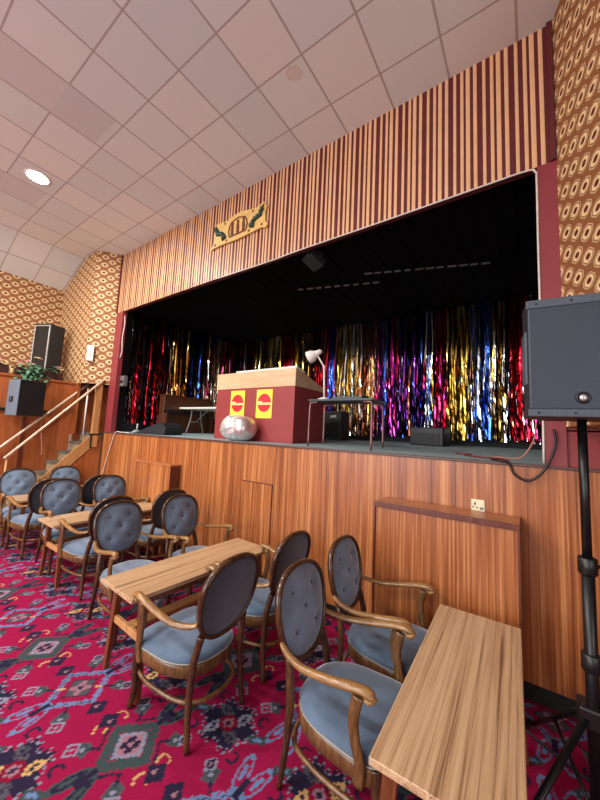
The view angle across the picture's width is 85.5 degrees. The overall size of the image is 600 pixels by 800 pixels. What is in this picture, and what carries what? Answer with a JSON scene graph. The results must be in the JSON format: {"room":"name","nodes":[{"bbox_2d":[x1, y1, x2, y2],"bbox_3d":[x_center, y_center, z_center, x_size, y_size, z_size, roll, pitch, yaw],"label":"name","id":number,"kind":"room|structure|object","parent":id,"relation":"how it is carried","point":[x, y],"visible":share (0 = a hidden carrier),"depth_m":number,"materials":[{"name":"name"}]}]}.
{"room":"community hall","nodes":[
{"label":"community hall","id":0,"kind":"room"},
{"bbox_2d":[0,270,63,368],"bbox_3d":[-7.501,-1.734,2.719,0.100,1.990,9.452,-1,-7,35],"label":"wall","id":1,"kind":"structure","parent":0,"point":[24,303],"depth_m":5.99,"materials":[{"name":"paper"}]},
{"bbox_2d":[0,372,74,503],"bbox_3d":[-7.138,0.282,2.134,1.087,2.200,9.360,-1,-7,35],"label":"wall","id":2,"kind":"structure","parent":0,"point":[55,436],"depth_m":5.30,"materials":[{"name":"brown wood"}]},
{"bbox_2d":[0,359,9,372],"bbox_3d":[-4.687,-0.555,4.858,0.228,0.244,0.542,-1,-7,35],"label":"planter","id":3,"kind":"object","parent":2,"relation":"on","point":[4,368],"visible":1,"depth_m":4.99,"materials":[{"name":"green wood"}]},
{"bbox_2d":[16,416,25,467],"bbox_3d":[-4.408,0.995,5.074,0.020,1.635,0.040,-1,-7,35],"label":"trim","id":4,"kind":"structure","parent":2,"relation":"attached to","point":[24,417],"depth_m":5.10,"materials":[{"name":"brown wood"}]},
{"bbox_2d":[0,407,51,412],"bbox_3d":[-5.326,-0.022,3.790,0.030,0.040,4.060,-1,-7,35],"label":"trim","id":5,"kind":"structure","parent":2,"relation":"attached to","point":[1,408],"depth_m":5.14,"materials":[{"name":"brown wood"}]},
{"bbox_2d":[5,379,46,416],"bbox_3d":[-4.243,-0.023,5.006,0.397,0.540,0.351,0,-7,27],"label":"speaker","id":6,"kind":"object","parent":2,"relation":"attached to","point":[24,397],"visible":1,"depth_m":4.88},
{"bbox_2d":[9,357,64,382],"bbox_3d":[-4.287,-0.475,5.348,0.325,0.465,0.746,-1,-7,35],"label":"planter","id":7,"kind":"object","parent":2,"relation":"on","point":[38,372],"visible":0.99,"depth_m":5.24,"materials":[{"name":"green plant"}]},
{"bbox_2d":[30,324,64,372],"bbox_3d":[-4.501,-0.833,5.773,0.340,1.000,0.292,2,-6,10],"label":"wall speaker","id":8,"kind":"object","parent":2,"relation":"on","point":[48,339],"visible":0.66,"depth_m":5.67,"materials":[{"name":"black plastic"}]},
{"bbox_2d":[30,326,48,368],"bbox_3d":[-4.525,-0.838,5.638,0.290,0.920,0.009,2,-6,10],"label":"grille","id":9,"kind":"object","parent":8,"relation":"attached to","point":[40,346],"depth_m":5.64,"materials":[{"name":"black plastic"}]},
{"bbox_2d":[60,250,98,433],"bbox_3d":[-4.226,-1.029,6.040,1.422,3.270,0.050,-1,-7,35],"label":"wall","id":10,"kind":"structure","parent":0,"point":[77,303],"depth_m":5.93,"materials":[{"name":"paper"}]},
{"bbox_2d":[84,250,121,384],"bbox_3d":[-3.467,-1.465,5.758,0.396,2.390,0.050,5,-6,-23],"label":"wall","id":11,"kind":"structure","parent":0,"point":[103,316],"depth_m":5.73,"materials":[{"name":"paper"}]},
{"bbox_2d":[86,345,94,360],"bbox_3d":[-3.598,-0.806,5.568,0.100,0.270,0.049,5,-6,-24],"label":"wall thermostat","id":12,"kind":"object","parent":11,"relation":"attached to","point":[90,348],"visible":1,"depth_m":5.55,"materials":[{"name":"white paint"}]},
{"bbox_2d":[120,316,124,357],"bbox_3d":[-3.117,-1.087,5.666,0.101,0.789,0.027,1,-6,15],"label":"cable","id":13,"kind":"object","parent":11,"relation":"hanging from","point":[124,316],"visible":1,"depth_m":5.66,"materials":[{"name":"white plastic"}]},
{"bbox_2d":[68,311,230,474],"bbox_3d":[-2.868,0.284,6.842,0.760,3.750,3.100,-1,-7,35],"label":"wall","id":14,"kind":"structure","parent":0,"point":[121,426],"depth_m":6.05,"materials":[{"name":"black"}]},
{"bbox_2d":[120,376,127,386],"bbox_3d":[-3.063,-0.327,5.625,0.140,0.180,0.077,-1,-7,35],"label":"switch box","id":15,"kind":"object","parent":14,"relation":"attached to","point":[123,381],"visible":1,"depth_m":5.59,"materials":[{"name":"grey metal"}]},
{"bbox_2d":[0,0,559,290],"bbox_3d":[-2.552,-3.073,-0.384,11.617,0.550,9.781,-1,-7,35],"label":"ceiling","id":16,"kind":"structure","parent":0,"point":[142,118],"depth_m":2.97,"materials":[{"name":"tile"}]},
{"bbox_2d":[24,168,50,185],"bbox_3d":[-3.327,-2.823,4.115,0.270,0.010,0.270,-1,-7,35],"label":"recessed light","id":17,"kind":"object","parent":16,"relation":"in","point":[35,176],"visible":1,"depth_m":4.11,"materials":[{"name":"white paint"}]},
{"bbox_2d":[26,170,48,183],"bbox_3d":[-3.327,-2.822,4.115,0.220,0.008,0.220,-1,-7,35],"label":"diffuser","id":18,"kind":"object","parent":17,"relation":"attached to","point":[36,176],"depth_m":4.10,"materials":[{"name":"white plastic"}]},
{"bbox_2d":[0,526,589,799],"bbox_3d":[-2.616,1.423,-0.627,11.620,0.002,10.300,-1,-7,35],"label":"floor","id":19,"kind":"structure","parent":0,"point":[68,731],"depth_m":1.79,"materials":[{"name":"carpet"}]},
{"bbox_2d":[6,494,27,549],"bbox_3d":[-3.374,1.620,4.593,0.458,0.592,1.180,-1,-7,35],"label":"side table","id":20,"kind":"object","parent":19,"relation":"on","point":[21,499],"visible":0.1,"depth_m":4.11,"materials":[{"name":"brown wood"}]},
{"bbox_2d":[0,468,36,546],"bbox_3d":[-3.836,1.424,4.466,0.611,0.912,0.567,-1,-7,35],"label":"armchair","id":21,"kind":"object","parent":19,"relation":"on","point":[15,481],"visible":0.56,"depth_m":4.55,"materials":[{"name":"blue fabric"}]},
{"bbox_2d":[0,469,34,495],"bbox_3d":[-4.021,1.196,4.627,0.088,0.409,0.397,-1,-7,35],"label":"cushion","id":22,"kind":"object","parent":21,"relation":"on","point":[13,482],"depth_m":4.60,"materials":[{"name":"fabric"}]},
{"bbox_2d":[4,478,59,558],"bbox_3d":[-3.271,1.411,4.083,0.611,0.912,0.567,-1,-7,35],"label":"armchair","id":23,"kind":"object","parent":19,"relation":"on","point":[26,522],"visible":0.39,"depth_m":3.88,"materials":[{"name":"blue fabric"}]},
{"bbox_2d":[0,379,104,533],"bbox_3d":[-3.918,0.768,5.287,0.526,2.374,2.104,-1,-7,35],"label":"staircase","id":24,"kind":"structure","parent":19,"relation":"on","point":[90,442],"depth_m":5.41,"materials":[{"name":"wood"}]},
{"bbox_2d":[41,419,42,454],"bbox_3d":[-4.187,0.553,5.255,0.032,0.672,0.090,0,-6,24],"label":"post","id":25,"kind":"object","parent":24,"relation":"hanging from","point":[41,419],"visible":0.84,"depth_m":5.25,"materials":[{"name":"brown wood"}]},
{"bbox_2d":[34,478,95,574],"bbox_3d":[-2.701,1.406,3.768,0.611,0.912,0.567,-1,-7,35],"label":"armchair","id":26,"kind":"object","parent":19,"relation":"on","point":[60,496],"visible":0.61,"depth_m":3.84,"materials":[{"name":"fabric"}]},
{"bbox_2d":[42,480,79,514],"bbox_3d":[-2.886,1.179,3.928,0.088,0.409,0.397,-1,-7,35],"label":"cushion","id":27,"kind":"object","parent":26,"relation":"on","point":[61,497],"depth_m":3.91,"materials":[{"name":"fabric"}]},
{"bbox_2d":[49,466,82,505],"bbox_3d":[-3.505,1.487,4.936,0.611,0.912,0.567,-1,-7,35],"label":"armchair","id":28,"kind":"object","parent":19,"relation":"on","point":[72,472],"visible":0.16,"depth_m":5.12,"materials":[{"name":"blue fabric"}]},
{"bbox_2d":[51,467,78,481],"bbox_3d":[-3.689,1.260,5.098,0.088,0.409,0.397,-1,-7,35],"label":"cushion","id":29,"kind":"object","parent":28,"relation":"on","point":[59,472],"depth_m":5.11,"materials":[{"name":"fabric"}]},
{"bbox_2d":[72,474,106,512],"bbox_3d":[-2.952,1.473,4.536,0.611,0.912,0.567,-1,-7,35],"label":"armchair","id":30,"kind":"object","parent":19,"relation":"on","point":[87,496],"visible":0.11,"depth_m":4.32,"materials":[{"name":"fabric"}]},
{"bbox_2d":[58,495,134,599],"bbox_3d":[-2.028,1.387,3.260,0.611,0.912,0.567,-1,-7,35],"label":"armchair","id":31,"kind":"object","parent":19,"relation":"on","point":[80,550],"visible":0.41,"depth_m":3.07,"materials":[{"name":"fabric"}]},
{"bbox_2d":[38,502,155,587],"bbox_3d":[-2.235,1.584,3.710,0.458,0.592,1.180,-1,-7,35],"label":"side table","id":32,"kind":"object","parent":19,"relation":"on","point":[77,520],"visible":0.39,"depth_m":3.39,"materials":[{"name":"brown wood"}]},
{"bbox_2d":[92,475,148,549],"bbox_3d":[-2.380,1.468,4.223,0.611,0.912,0.567,-1,-7,35],"label":"armchair","id":33,"kind":"object","parent":19,"relation":"on","point":[106,486],"visible":0.39,"depth_m":4.36,"materials":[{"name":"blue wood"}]},
{"bbox_2d":[95,476,124,501],"bbox_3d":[-2.566,1.240,4.383,0.088,0.409,0.397,-1,-7,35],"label":"cushion","id":34,"kind":"object","parent":33,"relation":"on","point":[105,486],"depth_m":4.37,"materials":[{"name":"fabric"}]},
{"bbox_2d":[87,500,178,645],"bbox_3d":[-1.429,1.362,2.743,0.611,0.912,0.567,-1,-7,35],"label":"armchair","id":35,"kind":"object","parent":19,"relation":"on","point":[117,526],"visible":0.8,"depth_m":2.82,"materials":[{"name":"fabric"}]},
{"bbox_2d":[97,503,139,551],"bbox_3d":[-1.615,1.135,2.904,0.088,0.409,0.397,-1,-7,35],"label":"cushion","id":36,"kind":"object","parent":35,"relation":"on","point":[118,524],"depth_m":2.88,"materials":[{"name":"fabric"}]},
{"bbox_2d":[120,489,186,562],"bbox_3d":[-1.671,1.453,3.750,0.611,0.912,0.567,-1,-7,35],"label":"armchair","id":37,"kind":"object","parent":19,"relation":"on","point":[156,528],"visible":0.3,"depth_m":3.54,"materials":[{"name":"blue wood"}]},
{"bbox_2d":[132,459,180,554],"bbox_3d":[-2.000,1.405,4.417,0.874,1.112,0.160,-1,-7,35],"label":"base cabinet","id":38,"kind":"object","parent":19,"relation":"on","point":[151,478],"visible":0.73,"depth_m":4.34,"materials":[{"name":"brown wood"}]},
{"bbox_2d":[101,538,269,705],"bbox_3d":[-0.796,1.523,2.440,0.458,0.592,1.180,-2,-7,38],"label":"side table","id":39,"kind":"object","parent":19,"relation":"on","point":[157,580],"visible":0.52,"depth_m":2.20,"materials":[{"name":"brown wood"}]},
{"bbox_2d":[126,552,259,755],"bbox_3d":[-0.600,1.318,1.919,0.611,0.912,0.567,-1,-7,35],"label":"armchair","id":40,"kind":"object","parent":19,"relation":"on","point":[190,643],"visible":1,"depth_m":1.78,"materials":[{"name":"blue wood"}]},
{"bbox_2d":[161,494,234,607],"bbox_3d":[-1.030,1.423,3.155,0.611,0.912,0.567,-1,-7,35],"label":"armchair","id":41,"kind":"object","parent":19,"relation":"on","point":[180,512],"visible":0.6,"depth_m":3.26,"materials":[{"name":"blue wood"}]},
{"bbox_2d":[164,496,196,535],"bbox_3d":[-1.215,1.196,3.315,0.088,0.409,0.397,-1,-7,35],"label":"cushion","id":42,"kind":"object","parent":41,"relation":"on","point":[180,512],"depth_m":3.30,"materials":[{"name":"fabric"}]},
{"bbox_2d":[212,530,310,683],"bbox_3d":[-0.276,1.382,2.396,0.611,0.912,0.567,-1,-7,35],"label":"armchair","id":43,"kind":"object","parent":19,"relation":"on","point":[295,546],"visible":0.47,"depth_m":2.19,"materials":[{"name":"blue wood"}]},
{"bbox_2d":[274,558,415,799],"bbox_3d":[0.206,1.318,1.549,0.611,0.912,0.567,-1,-7,35],"label":"armchair","id":44,"kind":"object","parent":19,"relation":"on","point":[344,707],"visible":0.88,"depth_m":1.49,"materials":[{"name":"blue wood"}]},
{"bbox_2d":[281,563,322,655],"bbox_3d":[0.020,1.091,1.709,0.088,0.409,0.397,-1,-7,35],"label":"cushion","id":45,"kind":"object","parent":44,"relation":"on","point":[301,583],"depth_m":1.67,"materials":[{"name":"fabric"}]},
{"bbox_2d":[327,534,435,679],"bbox_3d":[0.501,1.380,2.021,0.611,0.912,0.567,-1,-7,35],"label":"armchair","id":46,"kind":"object","parent":19,"relation":"on","point":[370,647],"visible":0.73,"depth_m":2.00,"materials":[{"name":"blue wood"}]},
{"bbox_2d":[333,538,359,605],"bbox_3d":[0.316,1.153,2.181,0.088,0.409,0.397,-1,-7,35],"label":"cushion","id":47,"kind":"object","parent":46,"relation":"on","point":[346,551],"depth_m":2.15,"materials":[{"name":"fabric"}]},
{"bbox_2d":[371,497,522,661],"bbox_3d":[0.988,1.325,2.253,0.918,1.115,0.275,-1,-7,35],"label":"base cabinet","id":48,"kind":"object","parent":19,"relation":"on","point":[471,559],"visible":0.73,"depth_m":2.16,"materials":[{"name":"brown wood"}]},
{"bbox_2d":[369,604,528,799],"bbox_3d":[0.701,1.485,1.373,0.458,0.592,1.180,-1,-7,33],"label":"side table","id":49,"kind":"object","parent":19,"relation":"on","point":[454,728],"visible":1,"depth_m":1.18,"materials":[{"name":"laminate"}]},
{"bbox_2d":[526,729,588,781],"bbox_3d":[1.370,1.829,1.590,0.024,0.016,0.743,6,-6,-26],"label":"cable","id":50,"kind":"object","parent":19,"relation":"on","point":[527,731],"visible":0.4,"depth_m":1.69,"materials":[{"name":"black plastic"}]},
{"bbox_2d":[526,420,599,799],"bbox_3d":[1.323,0.946,1.325,1.036,1.718,1.095,-1,-7,35],"label":"speaker stand","id":51,"kind":"object","parent":19,"relation":"on","point":[587,709],"visible":1,"depth_m":1.33,"materials":[{"name":"black metal"}]},
{"bbox_2d":[522,292,599,421],"bbox_3d":[1.242,-0.167,1.435,0.436,0.507,0.323,0,-7,28],"label":"loudspeaker","id":52,"kind":"object","parent":51,"relation":"on","point":[561,337],"visible":1,"depth_m":1.35,"materials":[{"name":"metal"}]},
{"bbox_2d":[118,432,544,464],"bbox_3d":[0.894,0.644,4.390,8.400,0.173,2.899,-1,-7,35],"label":"floor","id":53,"kind":"structure","parent":0,"point":[534,456],"depth_m":3.62,"materials":[{"name":"carpet"}]},
{"bbox_2d":[135,423,182,434],"bbox_3d":[-2.321,0.469,5.320,0.780,0.191,0.340,-1,-7,29],"label":"wedge monitor","id":54,"kind":"object","parent":53,"relation":"on","point":[159,428],"visible":0.94,"depth_m":5.12,"materials":[{"name":"metal"}]},
{"bbox_2d":[158,394,213,432],"bbox_3d":[-2.231,0.302,6.452,0.280,0.710,1.120,-1,-7,35],"label":"piano","id":55,"kind":"object","parent":53,"relation":"on","point":[169,411],"visible":0.87,"depth_m":6.35,"materials":[{"name":"brown wood"}]},
{"bbox_2d":[164,410,213,416],"bbox_3d":[-2.159,0.265,6.407,0.110,0.060,1.100,-1,-7,35],"label":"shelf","id":56,"kind":"object","parent":55,"relation":"attached to","point":[184,413],"depth_m":6.32,"materials":[{"name":"brown wood"}]},
{"bbox_2d":[179,407,215,433],"bbox_3d":[-1.623,0.397,6.036,1.400,0.490,0.500,-1,-7,35],"label":"folding table","id":57,"kind":"object","parent":53,"relation":"on","point":[200,409],"visible":0.45,"depth_m":6.19,"materials":[{"name":"white paint"}]},
{"bbox_2d":[219,414,256,440],"bbox_3d":[-0.796,0.349,4.096,0.501,0.340,0.362,-3,-8,45],"label":"ball","id":58,"kind":"object","parent":53,"relation":"on","point":[235,427],"visible":1,"depth_m":3.95,"materials":[{"name":"silver metal"}]},
{"bbox_2d":[214,366,322,443],"bbox_3d":[-0.445,0.097,4.520,1.392,0.940,0.672,-1,-7,35],"label":"podium","id":59,"kind":"object","parent":53,"relation":"on","point":[292,389],"visible":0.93,"depth_m":4.09,"materials":[{"name":"red paint"}]},
{"bbox_2d":[230,390,244,415],"bbox_3d":[-0.850,0.057,4.401,0.265,0.367,0.006,-1,-7,35],"label":"poster","id":60,"kind":"object","parent":59,"relation":"attached to","point":[237,404],"visible":0.98,"depth_m":4.40,"materials":[{"name":"yellow paper"}]},
{"bbox_2d":[255,389,272,417],"bbox_3d":[-0.457,0.048,4.125,0.265,0.367,0.006,-1,-7,35],"label":"poster","id":61,"kind":"object","parent":59,"relation":"attached to","point":[264,397],"visible":1,"depth_m":4.12,"materials":[{"name":"yellow paper"}]},
{"bbox_2d":[322,411,348,440],"bbox_3d":[0.577,0.428,5.374,0.380,0.470,0.290,-1,-7,35],"label":"amplifier","id":62,"kind":"object","parent":53,"relation":"on","point":[336,422],"visible":0.84,"depth_m":5.25,"materials":[{"name":"black plastic"}]},
{"bbox_2d":[322,421,338,437],"bbox_3d":[0.496,0.478,5.257,0.300,0.260,0.013,-1,-7,35],"label":"grille","id":63,"kind":"object","parent":62,"relation":"attached to","point":[331,427],"depth_m":5.24,"materials":[{"name":"black plastic"}]},
{"bbox_2d":[307,398,384,450],"bbox_3d":[0.477,0.253,3.408,0.722,0.498,0.360,-1,-7,34],"label":"work table","id":64,"kind":"object","parent":53,"relation":"on","point":[328,402],"visible":0.97,"depth_m":3.35,"materials":[{"name":"grey metal"}]},
{"bbox_2d":[305,349,328,398],"bbox_3d":[0.198,-0.281,3.578,0.311,0.570,0.148,-1,-7,29],"label":"desk lamp","id":65,"kind":"object","parent":64,"relation":"on","point":[311,356],"visible":0.94,"depth_m":3.59,"materials":[{"name":"white metal"}]},
{"bbox_2d":[332,394,368,398],"bbox_3d":[0.525,-0.025,3.399,0.340,0.058,0.180,-1,-7,35],"label":"mixer","id":66,"kind":"object","parent":64,"relation":"on","point":[350,395],"visible":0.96,"depth_m":3.33,"materials":[{"name":"black plastic"}]},
{"bbox_2d":[410,425,449,446],"bbox_3d":[1.820,0.494,4.550,0.460,0.289,0.287,-3,-8,43],"label":"amplifier","id":67,"kind":"object","parent":53,"relation":"on","point":[427,436],"visible":0.96,"depth_m":4.43,"materials":[{"name":"black plastic"}]},
{"bbox_2d":[412,433,439,443],"bbox_3d":[1.725,0.524,4.446,0.380,0.140,0.012,-3,-8,43],"label":"grille","id":68,"kind":"object","parent":67,"relation":"attached to","point":[417,438],"depth_m":4.44,"materials":[{"name":"black metal"}]},
{"bbox_2d":[455,452,508,461],"bbox_3d":[1.471,0.464,2.659,0.118,0.026,0.665,3,-6,-3],"label":"cable","id":69,"kind":"object","parent":53,"relation":"on","point":[464,454],"visible":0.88,"depth_m":2.63,"materials":[{"name":"black rubber"}]},
{"bbox_2d":[493,423,536,458],"bbox_3d":[1.696,0.328,2.555,0.037,0.280,0.388,4,-6,-14],"label":"cable","id":70,"kind":"object","parent":53,"relation":"on","point":[535,431],"visible":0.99,"depth_m":2.45,"materials":[{"name":"plastic"}]},
{"bbox_2d":[118,26,549,312],"bbox_3d":[-0.705,-2.152,4.122,6.180,1.095,0.062,-1,-7,35],"label":"wall","id":71,"kind":"structure","parent":0,"point":[488,122],"depth_m":3.04,"materials":[{"name":"brown wood"}]},
{"bbox_2d":[211,202,268,250],"bbox_3d":[-0.785,-2.208,4.109,1.005,0.365,0.062,-1,-7,35],"label":"plaque","id":72,"kind":"object","parent":71,"relation":"attached to","point":[244,223],"visible":1,"depth_m":4.08,"materials":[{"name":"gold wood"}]},
{"bbox_2d":[116,20,555,312],"bbox_3d":[-0.720,-2.155,4.101,6.195,1.095,0.054,-1,-7,35],"label":"trim","id":73,"kind":"structure","parent":71,"relation":"attached to","point":[552,135],"depth_m":2.32,"materials":[{"name":"red paint"}]},
{"bbox_2d":[131,174,537,345],"bbox_3d":[0.954,-1.586,4.595,8.450,0.068,2.789,-1,-7,35],"label":"ceiling","id":74,"kind":"structure","parent":0,"point":[497,225],"depth_m":4.24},
{"bbox_2d":[124,311,232,427],"bbox_3d":[-2.357,-0.462,6.684,0.167,2.010,2.378,-1,-7,35],"label":"curtain","id":75,"kind":"object","parent":74,"relation":"hanging from","point":[155,389],"visible":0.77,"depth_m":6.31,"materials":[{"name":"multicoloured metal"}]},
{"bbox_2d":[302,248,326,271],"bbox_3d":[0.162,-1.601,3.686,0.237,0.202,0.210,7,-7,-35],"label":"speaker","id":76,"kind":"object","parent":74,"relation":"hanging from","point":[314,259],"visible":0.91,"depth_m":3.63,"materials":[{"name":"grey metal"}]},
{"bbox_2d":[236,293,541,443],"bbox_3d":[1.045,-0.380,5.815,6.327,2.030,0.166,-1,-7,35],"label":"curtain","id":77,"kind":"object","parent":74,"relation":"hanging from","point":[431,407],"visible":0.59,"depth_m":5.14,"materials":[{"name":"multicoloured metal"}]},
{"bbox_2d":[100,433,599,700],"bbox_3d":[0.156,1.147,3.059,8.700,1.338,0.040,-1,-7,35],"label":"wall","id":78,"kind":"structure","parent":0,"point":[548,506],"depth_m":2.69,"materials":[{"name":"brown wood"}]},
{"bbox_2d":[104,311,126,431],"bbox_3d":[-3.220,-0.501,5.674,0.225,2.109,0.075,-1,-7,35],"label":"trim","id":79,"kind":"structure","parent":78,"relation":"attached to","point":[116,365],"depth_m":5.62,"materials":[{"name":"red paint"}]},
{"bbox_2d":[102,431,129,473],"bbox_3d":[-3.078,1.054,5.313,0.691,1.092,0.058,-1,-7,29],"label":"cable","id":80,"kind":"object","parent":78,"relation":"hanging from","point":[116,431],"visible":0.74,"depth_m":5.38,"materials":[{"name":"white plastic"}]},
{"bbox_2d":[239,480,272,544],"bbox_3d":[-0.481,1.235,3.465,0.437,0.702,0.010,-1,-7,35],"label":"access hatch","id":81,"kind":"object","parent":78,"relation":"attached to","point":[256,497],"visible":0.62,"depth_m":3.46,"materials":[{"name":"brown wood"}]},
{"bbox_2d":[126,440,431,562],"bbox_3d":[-0.338,1.156,3.381,5.724,1.338,0.002,-1,-7,35],"label":"trim","id":82,"kind":"structure","parent":78,"relation":"attached to","point":[130,440],"depth_m":3.33,"materials":[{"name":"brown wood"}]},
{"bbox_2d":[103,432,599,472],"bbox_3d":[0.057,0.475,3.218,8.420,0.020,0.062,-1,-7,35],"label":"trim","id":83,"kind":"structure","parent":78,"relation":"attached to","point":[249,443],"depth_m":2.68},
{"bbox_2d":[174,543,577,718],"bbox_3d":[0.007,1.868,3.082,8.400,0.112,0.035,-1,-7,35],"label":"baseboard","id":84,"kind":"structure","parent":78,"relation":"attached to","point":[548,698],"depth_m":2.00,"materials":[{"name":"black wood"}]},
{"bbox_2d":[217,169,544,462],"bbox_3d":[0.258,-0.597,3.183,3.392,2.095,0.016,-1,-7,35],"label":"trim","id":85,"kind":"structure","parent":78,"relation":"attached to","point":[533,170],"depth_m":2.37,"materials":[{"name":"paint"}]},
{"bbox_2d":[471,499,484,511],"bbox_3d":[1.262,0.749,2.300,0.084,0.084,0.013,-1,-7,35],"label":"wall socket","id":86,"kind":"object","parent":78,"relation":"attached to","point":[478,505],"visible":0.86,"depth_m":2.30,"materials":[{"name":"beige plastic"}]},
{"bbox_2d":[490,429,556,481],"bbox_3d":[1.479,0.366,2.173,0.071,0.351,0.384,8,-8,-42],"label":"cable","id":87,"kind":"object","parent":78,"relation":"hanging from","point":[553,430],"visible":1,"depth_m":2.09,"materials":[{"name":"black plastic"}]},
{"bbox_2d":[537,160,567,466],"bbox_3d":[1.714,-0.620,2.216,0.112,2.109,0.075,-1,-7,35],"label":"trim","id":88,"kind":"structure","parent":78,"relation":"attached to","point":[549,241],"depth_m":2.22,"materials":[{"name":"red paint"}]},
{"bbox_2d":[230,300,541,449],"bbox_3d":[1.685,-0.332,5.595,8.450,2.350,0.050,-1,-7,35],"label":"wall","id":89,"kind":"structure","parent":0,"point":[509,444],"depth_m":5.27,"materials":[{"name":"black fabric"}]},
{"bbox_2d":[552,0,599,426],"bbox_3d":[1.592,-1.370,1.567,0.050,2.950,1.396,1,-6,17],"label":"wall","id":90,"kind":"structure","parent":0,"point":[575,23],"depth_m":1.98,"materials":[{"name":"paper"}]},
{"bbox_2d":[566,426,599,468],"bbox_3d":[2.394,0.505,0.880,2.510,2.600,1.681,-1,-7,35],"label":"wall","id":91,"kind":"structure","parent":0,"point":[593,432],"depth_m":2.03,"materials":[{"name":"red paint"}]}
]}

